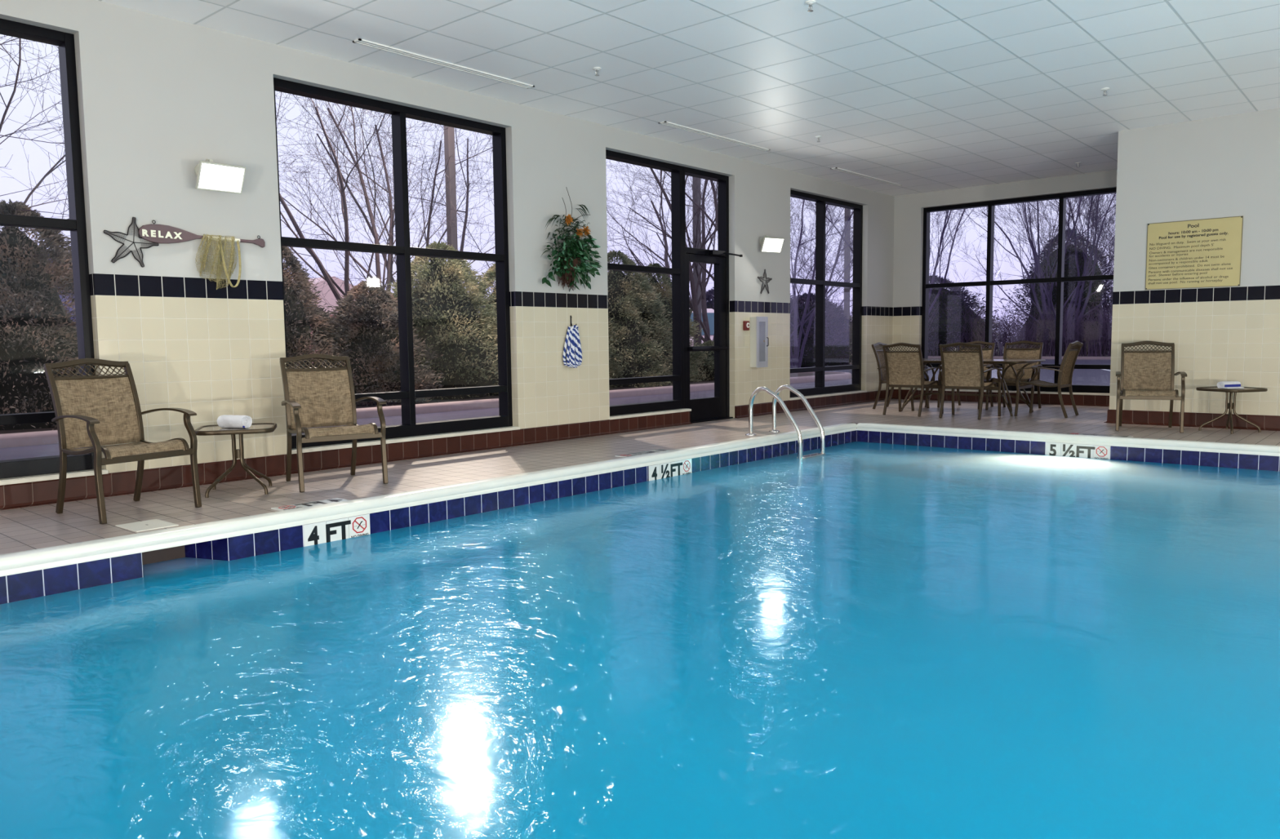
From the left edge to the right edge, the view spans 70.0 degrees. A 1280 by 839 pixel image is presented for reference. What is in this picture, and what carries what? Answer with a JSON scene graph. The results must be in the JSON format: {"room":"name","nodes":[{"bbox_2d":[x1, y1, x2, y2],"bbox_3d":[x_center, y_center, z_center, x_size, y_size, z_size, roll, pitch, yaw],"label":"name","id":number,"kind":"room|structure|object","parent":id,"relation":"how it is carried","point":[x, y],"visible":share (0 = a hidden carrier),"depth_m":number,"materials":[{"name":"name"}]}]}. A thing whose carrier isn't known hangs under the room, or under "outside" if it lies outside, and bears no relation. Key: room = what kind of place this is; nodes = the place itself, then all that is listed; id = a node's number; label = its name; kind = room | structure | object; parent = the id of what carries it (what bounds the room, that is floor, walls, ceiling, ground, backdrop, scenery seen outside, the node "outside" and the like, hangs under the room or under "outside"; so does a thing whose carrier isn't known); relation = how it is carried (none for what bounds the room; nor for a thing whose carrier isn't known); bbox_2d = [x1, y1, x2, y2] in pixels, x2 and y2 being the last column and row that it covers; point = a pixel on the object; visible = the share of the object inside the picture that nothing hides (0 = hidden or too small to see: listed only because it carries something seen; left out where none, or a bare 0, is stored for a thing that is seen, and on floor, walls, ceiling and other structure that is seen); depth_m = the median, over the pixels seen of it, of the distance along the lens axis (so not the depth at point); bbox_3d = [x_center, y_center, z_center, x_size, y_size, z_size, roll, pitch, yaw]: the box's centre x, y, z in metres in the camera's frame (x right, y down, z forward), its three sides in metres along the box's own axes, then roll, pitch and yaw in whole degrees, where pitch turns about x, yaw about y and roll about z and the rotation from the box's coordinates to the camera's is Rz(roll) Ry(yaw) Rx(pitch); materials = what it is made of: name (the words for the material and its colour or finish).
{"room":"indoor swimming pool","nodes":[
{"label":"indoor swimming pool","id":0,"kind":"room"},
{"bbox_2d":[0,0,894,473],"bbox_3d":[-1.791,-1.295,8.588,0.250,3.602,18.550,4,7,41],"label":"wall","id":1,"kind":"structure","parent":0,"point":[158,96],"depth_m":7.04,"materials":[{"name":"paint"}]},
{"bbox_2d":[0,18,108,485],"bbox_3d":[-4.587,-1.018,5.358,0.242,2.967,2.443,4,7,41],"label":"window","id":2,"kind":"structure","parent":1,"relation":"in","point":[16,471],"depth_m":6.16,"materials":[{"name":"black metal"}]},
{"bbox_2d":[103,217,159,267],"bbox_3d":[-3.533,-1.237,6.360,0.025,0.346,0.357,4,7,41],"label":"starfish","id":3,"kind":"object","parent":1,"relation":"attached to","point":[152,244],"visible":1,"depth_m":6.36,"materials":[{"name":"black metal"}]},
{"bbox_2d":[138,220,265,248],"bbox_3d":[-3.206,-1.355,6.731,0.028,0.161,0.912,4,7,41],"label":"paddle","id":4,"kind":"object","parent":1,"relation":"attached to","point":[157,233],"visible":1,"depth_m":6.54,"materials":[{"name":"brown wood"}]},
{"bbox_2d":[195,234,241,289],"bbox_3d":[-3.130,-1.167,6.789,0.094,0.401,0.343,4,7,41],"label":"fishing net","id":5,"kind":"object","parent":4,"relation":"hanging from","point":[219,248],"visible":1,"depth_m":6.80,"materials":[{"name":"beige fabric"}]},
{"bbox_2d":[194,159,245,194],"bbox_3d":[-3.093,-1.781,6.689,0.227,0.227,0.330,4,7,41],"label":"light","id":6,"kind":"object","parent":1,"relation":"attached to","point":[211,175],"visible":1,"depth_m":6.64,"materials":[{"name":"grey plastic"}]},
{"bbox_2d":[273,77,519,453],"bbox_3d":[-2.109,-1.294,8.191,0.242,2.967,2.441,4,7,41],"label":"window","id":7,"kind":"structure","parent":1,"relation":"in","point":[409,430],"depth_m":8.28,"materials":[{"name":"black metal"}]},
{"bbox_2d":[0,389,893,510],"bbox_3d":[-1.644,0.227,8.641,0.050,0.158,18.000,4,7,41],"label":"baseboard","id":8,"kind":"structure","parent":1,"relation":"attached to","point":[25,495],"depth_m":7.79,"materials":[{"name":"red tile"}]},
{"bbox_2d":[540,186,601,292],"bbox_3d":[-0.699,-1.851,9.375,0.322,1.073,0.859,4,7,41],"label":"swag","id":9,"kind":"object","parent":1,"relation":"attached to","point":[572,263],"visible":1,"depth_m":9.37,"materials":[{"name":"green plant"}]},
{"bbox_2d":[556,257,581,291],"bbox_3d":[-0.713,-1.513,9.455,0.220,0.363,0.268,4,7,41],"label":"basket","id":10,"kind":"object","parent":9,"relation":"on","point":[566,277],"depth_m":9.41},
{"bbox_2d":[562,315,582,368],"bbox_3d":[-0.705,-0.818,9.621,0.277,0.552,0.085,-5,7,-42],"label":"towel","id":11,"kind":"object","parent":1,"relation":"hanging from","point":[574,352],"visible":1,"depth_m":9.60,"materials":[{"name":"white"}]},
{"bbox_2d":[605,150,691,419],"bbox_3d":[0.044,-1.534,10.651,0.242,2.967,1.468,4,7,41],"label":"window","id":12,"kind":"structure","parent":1,"relation":"in","point":[676,405],"depth_m":11.08,"materials":[{"name":"black metal"}]},
{"bbox_2d":[682,166,742,422],"bbox_3d":[0.887,-1.547,11.584,0.290,3.122,1.058,4,7,41],"label":"door","id":13,"kind":"structure","parent":1,"relation":"in","point":[716,407],"depth_m":11.77,"materials":[{"name":"black metal"}]},
{"bbox_2d":[742,320,749,330],"bbox_3d":[1.405,-1.236,12.046,0.046,0.124,0.104,4,7,41],"label":"fire alarm strobe","id":14,"kind":"object","parent":1,"relation":"attached to","point":[745,323],"visible":1,"depth_m":12.02,"materials":[{"name":"red plastic"}]},
{"bbox_2d":[750,316,768,368],"bbox_3d":[1.600,-1.034,12.208,0.147,0.675,0.260,4,7,41],"label":"fire extinguisher cabinet","id":15,"kind":"object","parent":1,"relation":"attached to","point":[759,340],"visible":1,"depth_m":12.15,"materials":[{"name":"white metal"}]},
{"bbox_2d":[757,269,772,293],"bbox_3d":[1.691,-1.861,12.327,0.025,0.334,0.349,4,7,41],"label":"starfish","id":16,"kind":"object","parent":1,"relation":"attached to","point":[758,277],"visible":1,"depth_m":12.32,"materials":[{"name":"black metal"}]},
{"bbox_2d":[759,235,784,253],"bbox_3d":[1.730,-2.340,12.201,0.330,0.226,0.224,-4,6,-30],"label":"light","id":17,"kind":"object","parent":1,"relation":"attached to","point":[771,245],"visible":1,"depth_m":12.14,"materials":[{"name":"grey plastic"}]},
{"bbox_2d":[789,190,866,400],"bbox_3d":[2.789,-1.839,13.788,0.242,2.967,2.316,4,7,41],"label":"window","id":18,"kind":"structure","parent":1,"relation":"in","point":[820,390],"depth_m":13.86,"materials":[{"name":"black metal"}]},
{"bbox_2d":[0,399,1279,555],"bbox_3d":[2.323,0.584,5.372,10.850,0.077,18.250,4,7,41],"label":"floor","id":19,"kind":"structure","parent":0,"point":[34,527],"depth_m":7.86,"materials":[{"name":"tile"}]},
{"bbox_2d":[43,358,201,524],"bbox_3d":[-3.267,0.099,5.731,0.668,0.965,0.662,2,6,31],"label":"armchair","id":20,"kind":"object","parent":19,"relation":"on","point":[97,411],"visible":1,"depth_m":5.77,"materials":[{"name":"beige fabric"}]},
{"bbox_2d":[115,519,178,532],"bbox_3d":[-2.844,0.611,5.273,0.290,0.008,0.230,3,6,39],"label":"lid","id":21,"kind":"object","parent":19,"relation":"on","point":[144,526],"visible":1,"depth_m":5.26,"materials":[{"name":"white plastic"}]},
{"bbox_2d":[194,422,276,497],"bbox_3d":[-2.829,0.281,6.438,0.505,0.461,0.505,-2,5,-18],"label":"side table","id":22,"kind":"object","parent":19,"relation":"on","point":[260,428],"visible":0.97,"depth_m":6.37,"materials":[{"name":"brown metal"}]},
{"bbox_2d":[217,414,252,428],"bbox_3d":[-2.829,0.014,6.381,0.219,0.090,0.109,1,5,19],"label":"rolled towel","id":23,"kind":"object","parent":22,"relation":"on","point":[229,421],"visible":1,"depth_m":6.34,"materials":[{"name":"white fabric"}]},
{"bbox_2d":[271,497,347,511],"bbox_3d":[-2.122,0.547,5.896,0.148,0.008,0.464,4,7,41],"label":"depth marker","id":24,"kind":"object","parent":19,"relation":"on","point":[335,500],"visible":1,"depth_m":5.87,"materials":[{"name":"white tile"}]},
{"bbox_2d":[279,353,388,492],"bbox_3d":[-2.313,-0.006,6.804,0.662,0.965,0.668,-4,6,-35],"label":"armchair","id":25,"kind":"object","parent":19,"relation":"on","point":[322,397],"visible":1,"depth_m":6.91,"materials":[{"name":"beige fabric"}]},
{"bbox_2d":[615,448,671,457],"bbox_3d":[0.037,0.307,8.363,0.148,0.008,0.619,4,7,41],"label":"depth marker","id":26,"kind":"object","parent":19,"relation":"on","point":[657,450],"visible":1,"depth_m":8.33,"materials":[{"name":"white tile"}]},
{"bbox_2d":[745,384,825,459],"bbox_3d":[1.575,0.501,9.849,0.720,1.727,0.580,4,7,41],"label":"pool ladder","id":27,"kind":"object","parent":19,"relation":"attached to","point":[775,397],"visible":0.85,"depth_m":9.78,"materials":[{"name":"silver metal"}]},
{"bbox_2d":[871,342,928,411],"bbox_3d":[3.745,-0.634,13.192,0.668,0.965,0.662,3,6,37],"label":"armchair","id":28,"kind":"object","parent":19,"relation":"on","point":[879,354],"visible":0.42,"depth_m":13.19,"materials":[{"name":"brown metal"}]},
{"bbox_2d":[882,342,943,416],"bbox_3d":[3.623,-0.547,12.213,0.662,0.965,0.668,4,7,41],"label":"armchair","id":29,"kind":"object","parent":19,"relation":"on","point":[904,369],"visible":0.96,"depth_m":12.04,"materials":[{"name":"brown fabric"}]},
{"bbox_2d":[937,341,995,409],"bbox_3d":[4.792,-0.658,13.334,0.662,0.965,0.668,4,7,43],"label":"armchair","id":30,"kind":"object","parent":19,"relation":"on","point":[988,353],"visible":0.38,"depth_m":13.36,"materials":[{"name":"brown metal"}]},
{"bbox_2d":[938,342,1002,419],"bbox_3d":[4.193,-0.507,11.678,0.662,0.965,0.668,3,6,39],"label":"armchair","id":31,"kind":"object","parent":19,"relation":"on","point":[961,370],"visible":1,"depth_m":11.50,"materials":[{"name":"brown fabric"}]},
{"bbox_2d":[901,358,1045,416],"bbox_3d":[4.484,-0.463,12.553,1.836,0.716,1.035,4,7,41],"label":"dining table","id":32,"kind":"object","parent":19,"relation":"on","point":[926,361],"visible":0.77,"depth_m":12.35,"materials":[{"name":"brown metal"}]},
{"bbox_2d":[985,340,1043,409],"bbox_3d":[5.311,-0.625,12.884,0.662,0.965,0.668,3,6,39],"label":"armchair","id":33,"kind":"object","parent":19,"relation":"on","point":[1010,377],"visible":0.7,"depth_m":13.00,"materials":[{"name":"brown fabric"}]},
{"bbox_2d":[1013,341,1083,417],"bbox_3d":[5.282,-0.528,11.782,0.668,0.965,0.662,4,7,40],"label":"armchair","id":34,"kind":"object","parent":19,"relation":"on","point":[1066,370],"visible":1,"depth_m":11.71,"materials":[{"name":"brown metal"}]},
{"bbox_2d":[1065,432,1133,437],"bbox_3d":[4.711,0.163,9.397,0.619,0.008,0.138,4,7,41],"label":"depth marker","id":35,"kind":"object","parent":19,"relation":"on","point":[1068,433],"visible":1,"depth_m":9.36,"materials":[{"name":"white tile"}]},
{"bbox_2d":[1115,341,1186,432],"bbox_3d":[5.535,-0.371,9.952,0.662,0.965,0.668,2,6,25],"label":"armchair","id":36,"kind":"object","parent":19,"relation":"on","point":[1148,375],"visible":1,"depth_m":10.10,"materials":[{"name":"beige fabric"}]},
{"bbox_2d":[1195,386,1267,434],"bbox_3d":[6.225,-0.103,9.638,0.505,0.461,0.505,-2,5,-17],"label":"side table","id":37,"kind":"object","parent":19,"relation":"on","point":[1230,406],"visible":0.98,"depth_m":9.59,"materials":[{"name":"brown metal"}]},
{"bbox_2d":[1217,381,1244,388],"bbox_3d":[6.200,-0.363,9.593,0.225,0.076,0.134,-2,5,-15],"label":"rolled towel","id":38,"kind":"object","parent":37,"relation":"on","point":[1222,384],"visible":1,"depth_m":9.57,"materials":[{"name":"white fabric"}]},
{"bbox_2d":[0,430,1279,604],"bbox_3d":[2.236,1.536,5.120,7.879,1.772,9.639,4,7,41],"label":"tiles","id":39,"kind":"object","parent":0,"point":[41,583],"visible":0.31,"depth_m":6.80,"materials":[{"name":"blue tile"}]},
{"bbox_2d":[302,514,370,546],"bbox_3d":[-1.925,0.712,5.821,0.008,0.154,0.464,4,7,41],"label":"depth marker","id":40,"kind":"object","parent":39,"relation":"attached to","point":[317,533],"visible":1,"depth_m":5.81,"materials":[{"name":"white tile"}]},
{"bbox_2d":[0,441,1279,838],"bbox_3d":[2.205,0.788,5.075,7.819,0.001,9.519,4,7,41],"label":"pool water","id":41,"kind":"object","parent":39,"relation":"in","point":[857,640],"visible":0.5,"depth_m":3.47,"materials":[{"name":"blue liquid"}]},
{"bbox_2d":[0,422,1279,577],"bbox_3d":[2.316,0.617,4.961,7.771,0.086,9.771,4,7,41],"label":"pool coping","id":42,"kind":"structure","parent":39,"relation":"on","point":[13,563],"depth_m":6.57},
{"bbox_2d":[648,458,691,480],"bbox_3d":[0.281,0.466,8.342,0.008,0.154,0.619,4,7,41],"label":"depth marker","id":43,"kind":"object","parent":39,"relation":"attached to","point":[669,469],"visible":0.98,"depth_m":8.32,"materials":[{"name":"white tile"}]},
{"bbox_2d":[1044,442,1110,459],"bbox_3d":[4.482,0.328,9.374,0.619,0.154,0.008,4,7,41],"label":"depth marker","id":44,"kind":"object","parent":39,"relation":"attached to","point":[1070,450],"visible":0.95,"depth_m":9.36,"materials":[{"name":"white tile"}]},
{"bbox_2d":[97,0,1279,196],"bbox_3d":[2.295,-2.838,4.896,11.100,0.120,18.500,4,7,41],"label":"ceiling","id":45,"kind":"structure","parent":0,"point":[922,96],"depth_m":7.75,"materials":[{"name":"tile"}]},
{"bbox_2d":[352,38,534,88],"bbox_3d":[-1.585,-2.971,7.679,0.095,0.011,1.800,4,7,41],"label":"ceiling vent","id":46,"kind":"object","parent":45,"relation":"in","point":[367,43],"visible":1,"depth_m":7.58,"materials":[{"name":"white metal"}]},
{"bbox_2d":[592,66,600,75],"bbox_3d":[-0.367,-2.971,7.812,0.072,0.062,0.072,4,7,41],"label":"sprinkler","id":47,"kind":"object","parent":45,"relation":"attached to","point":[597,68],"visible":1,"depth_m":7.80,"materials":[{"name":"white metal"}]},
{"bbox_2d":[658,121,769,151],"bbox_3d":[0.900,-3.248,10.520,0.095,0.011,2.030,4,7,41],"label":"ceiling vent","id":48,"kind":"object","parent":45,"relation":"in","point":[665,123],"visible":1,"depth_m":10.43,"materials":[{"name":"white metal"}]},
{"bbox_2d":[804,0,815,12],"bbox_3d":[1.181,-2.860,6.330,0.072,0.062,0.072,4,7,41],"label":"sprinkler","id":49,"kind":"object","parent":45,"relation":"attached to","point":[811,2],"visible":1,"depth_m":6.32,"materials":[{"name":"white metal"}]},
{"bbox_2d":[830,167,902,186],"bbox_3d":[3.314,-3.517,13.278,0.095,0.011,2.020,4,7,41],"label":"ceiling vent","id":50,"kind":"object","parent":45,"relation":"in","point":[835,168],"visible":1,"depth_m":13.19,"materials":[{"name":"white metal"}]},
{"bbox_2d":[1101,88,1109,95],"bbox_3d":[4.401,-3.099,8.649,0.072,0.062,0.072,4,7,41],"label":"sprinkler","id":51,"kind":"object","parent":45,"relation":"attached to","point":[1104,90],"visible":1,"depth_m":8.64,"materials":[{"name":"white metal"}]},
{"bbox_2d":[892,169,1116,390],"bbox_3d":[8.214,-1.707,11.985,10.850,3.602,0.250,4,7,41],"label":"wall","id":52,"kind":"structure","parent":0,"point":[908,209],"depth_m":14.94,"materials":[{"name":"paint"}]},
{"bbox_2d":[917,187,1116,395],"bbox_3d":[5.854,-1.894,14.003,3.208,2.967,0.242,4,7,41],"label":"window","id":53,"kind":"structure","parent":52,"relation":"in","point":[1103,390],"depth_m":14.00,"materials":[{"name":"black metal"}]},
{"bbox_2d":[1109,108,1279,416],"bbox_3d":[8.861,-1.496,9.478,6.571,3.602,2.691,4,7,41],"label":"wall","id":54,"kind":"structure","parent":0,"point":[1228,166],"depth_m":9.99,"materials":[{"name":"paint"}]},
{"bbox_2d":[892,389,1279,431],"bbox_3d":[7.344,-0.075,10.912,10.600,0.158,2.743,4,7,41],"label":"baseboard","id":55,"kind":"structure","parent":54,"relation":"attached to","point":[1268,423],"depth_m":10.51,"materials":[{"name":"red tile"}]},
{"bbox_2d":[1145,216,1243,289],"bbox_3d":[6.088,-1.822,10.068,0.912,0.742,0.016,4,7,41],"label":"sign","id":56,"kind":"object","parent":54,"relation":"attached to","point":[1205,252],"visible":1,"depth_m":10.05,"materials":[{"name":"gold metal"}]},
{"label":"outside","id":57,"kind":"structure","parent":0,"visible":0},
{"bbox_2d":[0,359,1111,460],"bbox_3d":[1.818,-3.194,50.577,170.000,0.200,170.000,4,7,41],"label":"asphalt","id":58,"kind":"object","parent":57,"point":[1080,376],"depth_m":17.61,"materials":[{"name":"grey asphalt"}]},
{"bbox_2d":[48,252,75,321],"bbox_3d":[-34.407,-5.175,43.843,8.400,5.750,18.000,4,7,41],"label":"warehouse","id":59,"kind":"structure","parent":58,"relation":"on","point":[63,300],"depth_m":44.92,"materials":[{"name":"grey"}]},
{"bbox_2d":[306,276,355,363],"bbox_3d":[-14.355,-3.893,38.014,6.400,3.750,7.800,4,7,41],"label":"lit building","id":60,"kind":"structure","parent":58,"relation":"on","point":[330,297],"depth_m":35.62,"materials":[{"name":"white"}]},
{"bbox_2d":[0,373,832,434],"bbox_3d":[-5.889,-0.213,15.843,4.970,0.120,31.300,4,7,41],"label":"planting bed","id":61,"kind":"object","parent":58,"relation":"on","point":[2,432],"visible":0.07,"depth_m":16.30,"materials":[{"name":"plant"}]},
{"bbox_2d":[0,35,73,343],"bbox_3d":[-9.612,-4.748,11.520,10.239,10.000,8.842,4,7,41],"label":"bare tree","id":62,"kind":"object","parent":61,"relation":"on","point":[20,41],"visible":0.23,"depth_m":12.35,"materials":[{"name":"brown plant"}]},
{"bbox_2d":[0,199,79,431],"bbox_3d":[-8.181,-1.390,12.158,3.716,3.014,3.573,4,7,41],"label":"evergreen shrub","id":63,"kind":"object","parent":61,"relation":"on","point":[47,333],"visible":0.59,"depth_m":11.62,"materials":[{"name":"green plant"}]},
{"bbox_2d":[282,246,359,387],"bbox_3d":[-6.149,-1.593,15.174,2.553,2.832,2.572,4,7,41],"label":"evergreen shrub","id":64,"kind":"object","parent":61,"relation":"on","point":[298,313],"visible":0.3,"depth_m":14.86,"materials":[{"name":"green plant"}]},
{"bbox_2d":[307,280,443,406],"bbox_3d":[-4.594,-1.330,15.826,2.489,2.158,2.548,-1,5,-6],"label":"evergreen shrub","id":65,"kind":"object","parent":61,"relation":"on","point":[371,339],"visible":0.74,"depth_m":15.28,"materials":[{"name":"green plant"}]},
{"bbox_2d":[275,91,493,307],"bbox_3d":[-4.601,-5.309,20.125,8.656,9.499,7.481,4,7,41],"label":"bare tree","id":66,"kind":"object","parent":61,"relation":"on","point":[467,181],"visible":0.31,"depth_m":19.92,"materials":[{"name":"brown plant"}]},
{"bbox_2d":[275,92,495,317],"bbox_3d":[-6.027,-4.987,17.430,8.474,9.354,8.210,1,5,23],"label":"bare tree","id":67,"kind":"object","parent":61,"relation":"on","point":[331,282],"visible":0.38,"depth_m":17.29,"materials":[{"name":"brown plant"}]},
{"bbox_2d":[382,240,498,400],"bbox_3d":[-3.604,-1.861,17.184,3.703,2.956,3.617,0,5,7],"label":"evergreen shrub","id":68,"kind":"object","parent":61,"relation":"on","point":[445,314],"visible":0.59,"depth_m":16.46,"materials":[{"name":"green plant"}]},
{"bbox_2d":[444,125,457,277],"bbox_3d":[-3.645,-4.032,17.665,0.555,7.320,1.310,-2,5,-11],"label":"lamp post","id":69,"kind":"object","parent":61,"relation":"on","point":[449,134],"visible":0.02,"depth_m":17.93,"materials":[{"name":"grey"}]},
{"bbox_2d":[475,262,498,395],"bbox_3d":[-2.630,-1.833,18.284,3.027,2.725,3.069,2,6,29],"label":"evergreen shrub","id":70,"kind":"object","parent":61,"relation":"on","point":[491,273],"visible":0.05,"depth_m":17.75,"materials":[{"name":"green plant"}]},
{"bbox_2d":[608,315,629,388],"bbox_3d":[-1.390,-1.969,19.856,2.674,2.656,2.698,4,7,44],"label":"evergreen shrub","id":71,"kind":"object","parent":61,"relation":"on","point":[617,369],"visible":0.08,"depth_m":19.68,"materials":[{"name":"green plant"}]},
{"bbox_2d":[607,249,672,387],"bbox_3d":[-0.439,-2.291,20.832,3.213,3.107,3.301,-5,6,-39],"label":"evergreen shrub","id":72,"kind":"object","parent":61,"relation":"on","point":[624,304],"visible":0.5,"depth_m":20.25,"materials":[{"name":"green plant"}]},
{"bbox_2d":[634,262,712,384],"bbox_3d":[0.392,-2.290,21.943,2.540,2.918,2.534,-3,6,-26],"label":"evergreen shrub","id":73,"kind":"object","parent":61,"relation":"on","point":[666,284],"visible":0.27,"depth_m":21.47,"materials":[{"name":"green plant"}]},
{"bbox_2d":[692,177,702,345],"bbox_3d":[1.651,-5.333,24.962,0.555,8.520,1.310,-2,5,-11],"label":"lamp post","id":74,"kind":"object","parent":61,"relation":"on","point":[695,218],"visible":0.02,"depth_m":25.28,"materials":[{"name":"grey"}]},
{"bbox_2d":[605,160,793,345],"bbox_3d":[0.884,-5.643,24.229,6.342,9.348,10.020,-2,5,-17],"label":"bare tree","id":75,"kind":"object","parent":61,"relation":"on","point":[693,302],"visible":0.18,"depth_m":23.17,"materials":[{"name":"grey plant"}]},
{"bbox_2d":[689,340,714,381],"bbox_3d":[1.836,-1.507,23.286,2.610,1.068,2.624,-2,5,-15],"label":"evergreen shrub","id":76,"kind":"object","parent":61,"relation":"on","point":[708,372],"visible":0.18,"depth_m":22.66,"materials":[{"name":"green plant"}]},
{"bbox_2d":[0,371,851,448],"bbox_3d":[-5.800,-0.236,15.830,5.120,0.165,31.400,4,7,41],"label":"kerb","id":77,"kind":"object","parent":58,"relation":"on","point":[41,437],"visible":0.42,"depth_m":15.00,"materials":[{"name":"concrete"}]},
{"bbox_2d":[689,308,714,346],"bbox_3d":[1.106,-2.428,28.784,1.956,2.080,5.060,-4,6,-35],"label":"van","id":78,"kind":"object","parent":58,"relation":"on","point":[710,313],"visible":0.02,"depth_m":27.68,"materials":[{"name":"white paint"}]},
{"bbox_2d":[689,286,714,310],"bbox_3d":[4.492,-4.756,44.365,7.898,3.886,8.086,1,5,16],"label":"conifer","id":79,"kind":"object","parent":58,"relation":"on","point":[708,294],"visible":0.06,"depth_m":43.36,"materials":[{"name":"green plant"}]},
{"bbox_2d":[790,292,852,365],"bbox_3d":[7.024,-3.705,37.208,5.769,3.004,5.945,4,7,41],"label":"conifer","id":80,"kind":"object","parent":58,"relation":"on","point":[837,350],"visible":0.53,"depth_m":35.87,"materials":[{"name":"green plant"}]},
{"bbox_2d":[709,288,941,344],"bbox_3d":[5.316,-4.228,41.393,16.669,3.281,2.577,4,7,41],"label":"thicket","id":81,"kind":"object","parent":58,"relation":"on","point":[798,289],"visible":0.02,"depth_m":38.45,"materials":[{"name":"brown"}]},
{"bbox_2d":[655,176,996,368],"bbox_3d":[6.027,-6.681,30.419,10.527,10.200,8.329,0,5,10],"label":"bare tree","id":82,"kind":"object","parent":58,"relation":"on","point":[795,362],"visible":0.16,"depth_m":30.68,"materials":[{"name":"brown plant"}]},
{"bbox_2d":[839,208,852,365],"bbox_3d":[8.269,-6.604,35.769,0.555,9.020,1.310,-2,5,-11],"label":"lamp post","id":83,"kind":"object","parent":58,"relation":"on","point":[846,304],"visible":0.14,"depth_m":36.14,"materials":[{"name":"grey metal"}]},
{"bbox_2d":[790,198,946,306],"bbox_3d":[9.836,-7.919,45.519,8.114,9.944,10.407,-4,6,-30],"label":"bare tree","id":84,"kind":"object","parent":58,"relation":"on","point":[814,211],"visible":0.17,"depth_m":46.57,"materials":[{"name":"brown plant"}]},
{"bbox_2d":[790,198,1022,327],"bbox_3d":[9.295,-7.373,33.188,11.830,11.021,8.993,0,5,10],"label":"bare tree","id":85,"kind":"object","parent":58,"relation":"on","point":[939,256],"visible":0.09,"depth_m":32.40,"materials":[{"name":"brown plant"}]},
{"bbox_2d":[928,355,1111,359],"bbox_3d":[24.706,-2.581,38.805,80.000,0.140,0.300,4,7,41],"label":"kerb","id":86,"kind":"object","parent":58,"relation":"on","point":[929,357],"depth_m":42.98,"materials":[{"name":"concrete"}]},
{"bbox_2d":[993,346,1111,356],"bbox_3d":[40.796,-4.363,57.195,120.000,0.120,48.700,4,7,41],"label":"verge","id":87,"kind":"structure","parent":58,"relation":"on","point":[998,347],"depth_m":45.95,"materials":[{"name":"green plant"}]},
{"bbox_2d":[928,275,1011,356],"bbox_3d":[16.099,-5.684,50.026,8.341,4.468,8.307,-1,5,-7],"label":"conifer","id":88,"kind":"object","parent":87,"relation":"on","point":[945,332],"visible":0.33,"depth_m":47.71,"materials":[{"name":"green plant"}]},
{"bbox_2d":[928,297,1112,356],"bbox_3d":[20.978,-4.483,44.349,20.831,2.916,2.552,4,7,41],"label":"thicket","id":89,"kind":"object","parent":87,"relation":"on","point":[1096,340],"visible":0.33,"depth_m":44.73,"materials":[{"name":"plant"}]},
{"bbox_2d":[930,193,1115,355],"bbox_3d":[19.720,-9.829,42.832,13.082,14.029,13.825,0,5,11],"label":"bare tree","id":90,"kind":"object","parent":87,"relation":"on","point":[1037,257],"visible":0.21,"depth_m":44.88,"materials":[{"name":"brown plant"}]},
{"bbox_2d":[992,229,1113,354],"bbox_3d":[23.459,-6.988,50.159,7.467,6.872,7.601,-4,6,-31],"label":"tree","id":91,"kind":"object","parent":87,"relation":"on","point":[1070,268],"visible":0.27,"depth_m":48.76,"materials":[{"name":"black"}]},
{"bbox_2d":[1013,193,1115,317],"bbox_3d":[26.444,-9.865,52.360,8.806,12.261,6.423,-1,5,-5],"label":"bare tree","id":92,"kind":"object","parent":87,"relation":"on","point":[1101,196],"visible":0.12,"depth_m":52.53,"materials":[{"name":"purple plant"}]},
{"bbox_2d":[1083,270,1113,355],"bbox_3d":[26.149,-6.573,46.463,5.753,6.713,5.948,-5,7,-41],"label":"conifer","id":93,"kind":"object","parent":87,"relation":"on","point":[1107,300],"visible":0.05,"depth_m":47.24,"materials":[{"name":"black"}]},
{"bbox_2d":[1081,193,1115,259],"bbox_3d":[24.396,-9.326,44.002,5.978,12.690,10.365,1,5,23],"label":"bare tree","id":94,"kind":"object","parent":87,"relation":"on","point":[1114,193],"visible":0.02,"depth_m":46.76,"materials":[{"name":"purple plant"}]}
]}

